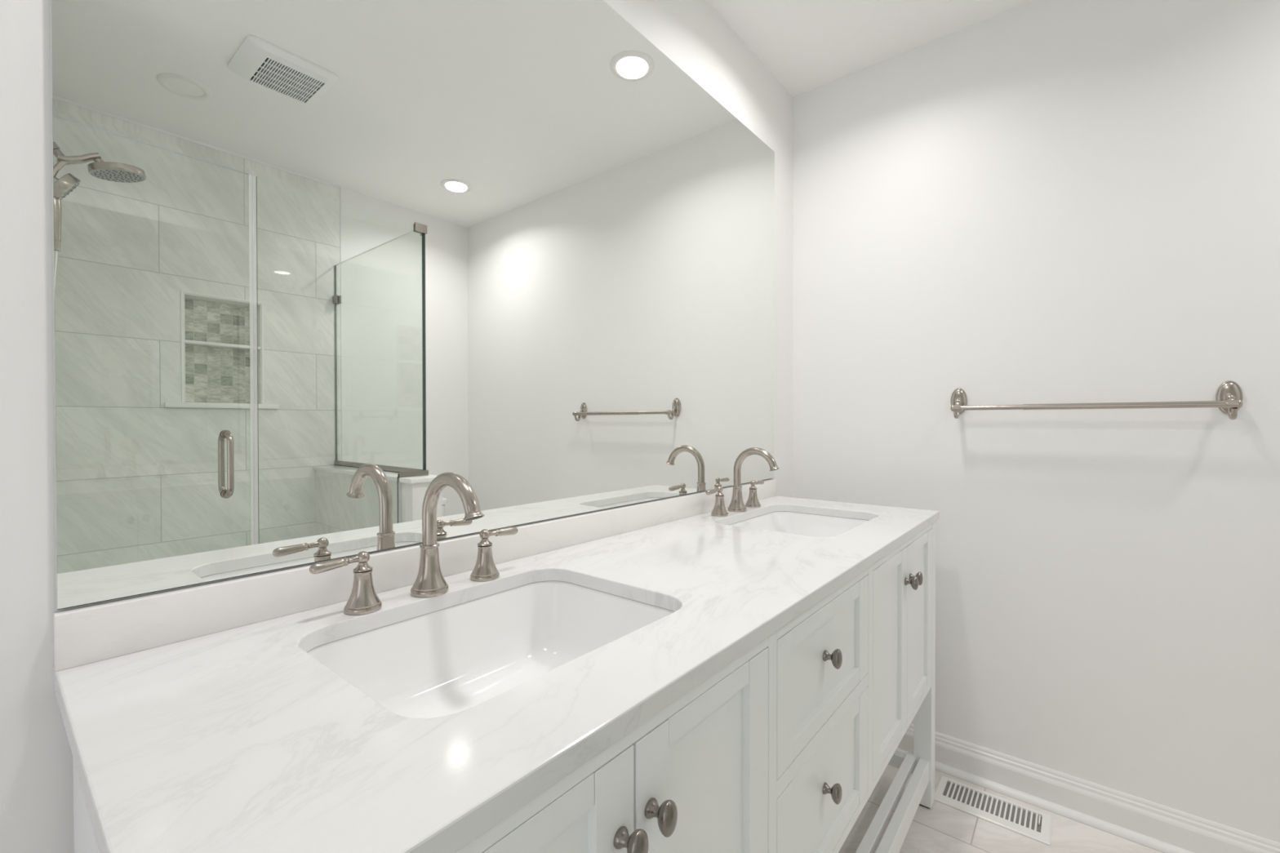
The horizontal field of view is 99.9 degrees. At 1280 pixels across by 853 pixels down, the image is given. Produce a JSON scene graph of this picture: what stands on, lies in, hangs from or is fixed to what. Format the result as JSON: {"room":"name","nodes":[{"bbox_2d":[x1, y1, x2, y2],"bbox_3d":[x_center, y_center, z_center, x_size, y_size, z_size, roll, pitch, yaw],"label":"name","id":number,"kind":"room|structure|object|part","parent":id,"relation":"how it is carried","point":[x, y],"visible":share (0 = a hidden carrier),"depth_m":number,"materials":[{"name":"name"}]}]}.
{"room":"bathroom","nodes":[
{"label":"bathroom","id":0,"kind":"room"},
{"bbox_2d":[0,0,793,852],"bbox_3d":[-0.552,-0.070,0.840,0.100,2.519,3.803,0,1,39],"label":"wall","id":1,"kind":"structure","parent":0,"point":[37,760],"depth_m":0.61,"materials":[{"name":"paint"}]},
{"bbox_2d":[49,0,774,609],"bbox_3d":[-0.078,-0.418,1.335,0.006,1.244,1.868,0,1,39],"label":"frameless mirror","id":2,"kind":"object","parent":1,"relation":"attached to","point":[316,264],"visible":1,"depth_m":0.89,"materials":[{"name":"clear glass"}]},
{"bbox_2d":[53,479,776,671],"bbox_3d":[-0.078,0.238,1.328,0.020,0.063,1.854,0,1,39],"label":"backsplash","id":3,"kind":"structure","parent":1,"relation":"attached to","point":[82,636],"depth_m":0.78,"materials":[{"name":"stone"}]},
{"bbox_2d":[707,0,1035,97],"bbox_3d":[0.428,-1.374,0.029,2.633,0.100,3.803,0,1,39],"label":"ceiling","id":4,"kind":"structure","parent":0,"point":[806,45],"depth_m":1.81,"materials":[{"name":"paint"}]},
{"bbox_2d":[838,764,1164,852],"bbox_3d":[0.430,1.244,0.050,2.633,0.100,3.803,0,1,39],"label":"floor","id":5,"kind":"structure","parent":0,"point":[942,828],"depth_m":1.56,"materials":[{"name":"tile"}]},
{"bbox_2d":[72,521,935,852],"bbox_3d":[0.153,0.741,1.144,0.571,0.890,1.829,0,1,39],"label":"bathroom vanity","id":6,"kind":"object","parent":5,"relation":"on","point":[783,748],"visible":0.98,"depth_m":0.83,"materials":[{"name":"paint"}]},
{"bbox_2d":[53,496,939,852],"bbox_3d":[0.135,0.283,1.155,0.570,0.025,1.854,0,1,39],"label":"countertop","id":7,"kind":"structure","parent":6,"relation":"on","point":[239,740],"depth_m":0.53,"materials":[{"name":"stone"}]},
{"bbox_2d":[309,471,518,615],"bbox_3d":[-0.302,0.172,0.853,0.170,0.202,0.357,0,1,37],"label":"widespread faucet","id":8,"kind":"object","parent":7,"relation":"on","point":[430,582],"visible":1,"depth_m":0.86,"materials":[{"name":"silver metal"}]},
{"bbox_3d":[-0.433,0.201,0.782,0.026,0.028,0.085,0,1,39],"label":"lever","id":9,"kind":"part","parent":8,"relation":"part of","materials":[{"name":"silver metal"}]},
{"bbox_3d":[-0.414,0.244,0.805,0.051,0.059,0.051,0,1,39],"label":"handle","id":10,"kind":"part","parent":8,"relation":"part of","materials":[{"name":"silver metal"}]},
{"bbox_3d":[-0.347,0.233,0.887,0.058,0.080,0.058,0,1,39],"label":"spout","id":11,"kind":"part","parent":8,"relation":"part of","materials":[{"name":"silver metal"}]},
{"bbox_3d":[-0.296,0.133,0.845,0.153,0.124,0.032,0,1,39],"label":"spout","id":12,"kind":"part","parent":8,"relation":"part of","materials":[{"name":"silver metal"}]},
{"bbox_3d":[-0.279,0.243,0.970,0.051,0.059,0.051,0,1,39],"label":"handle","id":13,"kind":"part","parent":8,"relation":"part of","materials":[{"name":"silver metal"}]},
{"bbox_3d":[-0.261,0.199,0.992,0.026,0.028,0.085,0,1,39],"label":"lever","id":14,"kind":"part","parent":8,"relation":"part of","materials":[{"name":"silver metal"}]},
{"bbox_2d":[306,581,674,718],"bbox_3d":[-0.188,0.368,0.772,0.384,0.138,0.497,0,1,39],"label":"undermount sink","id":15,"kind":"object","parent":7,"relation":"in","point":[456,659],"visible":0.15,"depth_m":0.90,"materials":[{"name":"ceramic"}]},
{"bbox_2d":[706,447,779,516],"bbox_3d":[0.349,0.165,1.663,0.170,0.202,0.357,0,1,41],"label":"widespread faucet","id":16,"kind":"object","parent":7,"relation":"on","point":[736,504],"visible":1,"depth_m":1.68,"materials":[{"name":"silver metal"}]},
{"bbox_3d":[0.221,0.194,1.595,0.026,0.028,0.085,0,1,39],"label":"lever","id":17,"kind":"part","parent":16,"relation":"part of","materials":[{"name":"silver metal"}]},
{"bbox_3d":[0.240,0.237,1.618,0.051,0.059,0.051,0,1,39],"label":"handle","id":18,"kind":"part","parent":16,"relation":"part of","materials":[{"name":"silver metal"}]},
{"bbox_3d":[0.307,0.226,1.701,0.058,0.080,0.058,0,1,39],"label":"spout","id":19,"kind":"part","parent":16,"relation":"part of","materials":[{"name":"silver metal"}]},
{"bbox_3d":[0.374,0.236,1.783,0.051,0.059,0.051,0,1,39],"label":"handle","id":20,"kind":"part","parent":16,"relation":"part of","materials":[{"name":"silver metal"}]},
{"bbox_3d":[0.357,0.126,1.659,0.153,0.124,0.032,0,1,39],"label":"spout","id":21,"kind":"part","parent":16,"relation":"part of","materials":[{"name":"silver metal"}]},
{"bbox_3d":[0.393,0.192,1.806,0.026,0.028,0.085,0,1,39],"label":"lever","id":22,"kind":"part","parent":16,"relation":"part of","materials":[{"name":"silver metal"}]},
{"bbox_2d":[729,511,869,537],"bbox_3d":[0.466,0.361,1.574,0.384,0.138,0.497,0,1,39],"label":"undermount sink","id":23,"kind":"object","parent":7,"relation":"in","point":[791,522],"visible":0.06,"depth_m":1.77,"materials":[{"name":"ceramic"}]},
{"bbox_3d":[-0.108,0.555,0.437,0.019,0.463,0.299,0,1,39],"label":"door","id":24,"kind":"part","parent":6,"relation":"part of","materials":[{"name":"paint"}]},
{"bbox_3d":[-0.008,0.403,0.518,0.031,0.036,0.024,0,1,39],"label":"knob","id":25,"kind":"part","parent":6,"relation":"part of","materials":[{"name":"silver metal"}]},
{"bbox_3d":[0.022,0.401,0.556,0.031,0.036,0.024,0,1,39],"label":"knob","id":26,"kind":"part","parent":6,"relation":"part of","materials":[{"name":"silver metal"}]},
{"bbox_3d":[0.342,0.550,0.988,0.020,0.505,1.829,0,1,39],"label":"frame","id":27,"kind":"part","parent":6,"relation":"part of","materials":[{"name":"paint"}]},
{"bbox_3d":[0.084,0.553,0.671,0.019,0.463,0.299,0,1,39],"label":"door","id":28,"kind":"part","parent":6,"relation":"part of","materials":[{"name":"paint"}]},
{"bbox_3d":[0.339,0.670,0.985,0.019,0.224,0.446,0,1,39],"label":"drawer","id":29,"kind":"part","parent":6,"relation":"part of","materials":[{"name":"paint"}]},
{"bbox_3d":[0.339,0.423,0.983,0.019,0.209,0.446,0,1,39],"label":"drawer","id":30,"kind":"part","parent":6,"relation":"part of","materials":[{"name":"paint"}]},
{"bbox_3d":[0.348,0.660,0.972,0.031,0.036,0.024,0,1,39],"label":"knob","id":31,"kind":"part","parent":6,"relation":"part of","materials":[{"name":"silver metal"}]},
{"bbox_3d":[0.348,0.417,0.970,0.031,0.036,0.024,0,1,39],"label":"knob","id":32,"kind":"part","parent":6,"relation":"part of","materials":[{"name":"silver metal"}]},
{"bbox_3d":[0.599,0.547,1.302,0.019,0.463,0.301,0,1,39],"label":"door","id":33,"kind":"part","parent":6,"relation":"part of","materials":[{"name":"paint"}]},
{"bbox_3d":[0.336,1.067,0.998,0.026,0.062,1.723,0,1,39],"label":"shelf rail","id":34,"kind":"part","parent":6,"relation":"part of","materials":[{"name":"paint"}]},
{"bbox_3d":[0.699,0.401,1.385,0.031,0.036,0.024,0,1,39],"label":"knob","id":35,"kind":"part","parent":6,"relation":"part of","materials":[{"name":"silver metal"}]},
{"bbox_3d":[0.731,0.401,1.423,0.031,0.036,0.024,0,1,39],"label":"knob","id":36,"kind":"part","parent":6,"relation":"part of","materials":[{"name":"silver metal"}]},
{"bbox_3d":[0.791,0.545,1.538,0.019,0.463,0.299,0,1,39],"label":"door","id":37,"kind":"part","parent":6,"relation":"part of","materials":[{"name":"paint"}]},
{"bbox_3d":[0.892,0.986,1.689,0.050,0.378,0.053,0,1,39],"label":"leg","id":38,"kind":"part","parent":6,"relation":"part of","materials":[{"name":"paint"}]},
{"bbox_2d":[934,775,1052,845],"bbox_3d":[1.085,1.175,1.666,0.300,0.010,0.144,0,1,39],"label":"floor vent","id":39,"kind":"object","parent":5,"relation":"in","point":[1033,824],"visible":0.98,"depth_m":1.66,"materials":[{"name":"white metal"}]},
{"bbox_2d":[792,0,1279,843],"bbox_3d":[1.638,-0.077,1.442,2.533,2.519,0.100,0,1,39],"label":"wall","id":40,"kind":"structure","parent":0,"point":[1037,202],"depth_m":1.64,"materials":[{"name":"paint"}]},
{"bbox_2d":[895,747,1194,852],"bbox_3d":[1.513,1.172,1.456,2.297,0.019,0.019,0,1,39],"label":"trim","id":41,"kind":"structure","parent":40,"relation":"attached to","point":[1151,842],"depth_m":1.64,"materials":[{"name":"paint"}]},
{"bbox_2d":[897,723,1279,852],"bbox_3d":[1.525,1.126,1.469,2.332,0.112,0.018,0,1,39],"label":"baseboard","id":42,"kind":"structure","parent":40,"relation":"attached to","point":[1186,831],"depth_m":1.60,"materials":[{"name":"paint"}]},
{"bbox_2d":[950,380,1243,419],"bbox_3d":[1.302,-0.074,1.601,0.675,0.110,0.079,0,1,39],"label":"towel bar","id":43,"kind":"object","parent":40,"relation":"attached to","point":[1228,397],"visible":1,"depth_m":1.50,"materials":[{"name":"silver metal"}]},
{"bbox_2d":[950,404,960,411],"bbox_3d":[1.042,-0.061,1.777,0.030,0.022,0.022,0,1,39],"label":"towel bar bracket","id":44,"kind":"object","parent":43,"relation":"attached to","point":[953,407],"depth_m":1.77,"materials":[{"name":"silver metal"}]},
{"bbox_3d":[1.058,-0.059,1.798,0.018,0.066,0.061,0,1,39],"label":"bracket arm","id":45,"kind":"part","parent":43,"relation":"part of","materials":[{"name":"silver metal"}]},
{"bbox_3d":[1.080,-0.086,1.824,0.049,0.090,0.014,0,1,39],"label":"wall plate","id":46,"kind":"part","parent":43,"relation":"part of","materials":[{"name":"silver metal"}]},
{"bbox_3d":[1.117,-0.060,1.716,0.180,0.015,0.015,0,1,39],"label":"rod","id":47,"kind":"part","parent":43,"relation":"part of","materials":[{"name":"silver metal"}]},
{"bbox_3d":[1.352,-0.059,1.524,0.435,0.018,0.018,0,1,39],"label":"rod","id":48,"kind":"part","parent":43,"relation":"part of","materials":[{"name":"silver metal"}]},
{"bbox_3d":[1.565,-0.077,1.429,0.049,0.090,0.014,0,1,39],"label":"wall plate","id":49,"kind":"part","parent":43,"relation":"part of","materials":[{"name":"silver metal"}]},
{"bbox_3d":[1.543,-0.051,1.402,0.018,0.066,0.061,0,1,39],"label":"bracket arm","id":50,"kind":"part","parent":43,"relation":"part of","materials":[{"name":"silver metal"}]},
{"bbox_2d":[1225,399,1242,408],"bbox_3d":[1.525,-0.058,1.383,0.030,0.022,0.022,0,1,39],"label":"towel bar bracket","id":51,"kind":"object","parent":43,"relation":"attached to","point":[1237,403],"depth_m":1.38,"materials":[{"name":"silver metal"}]}
]}

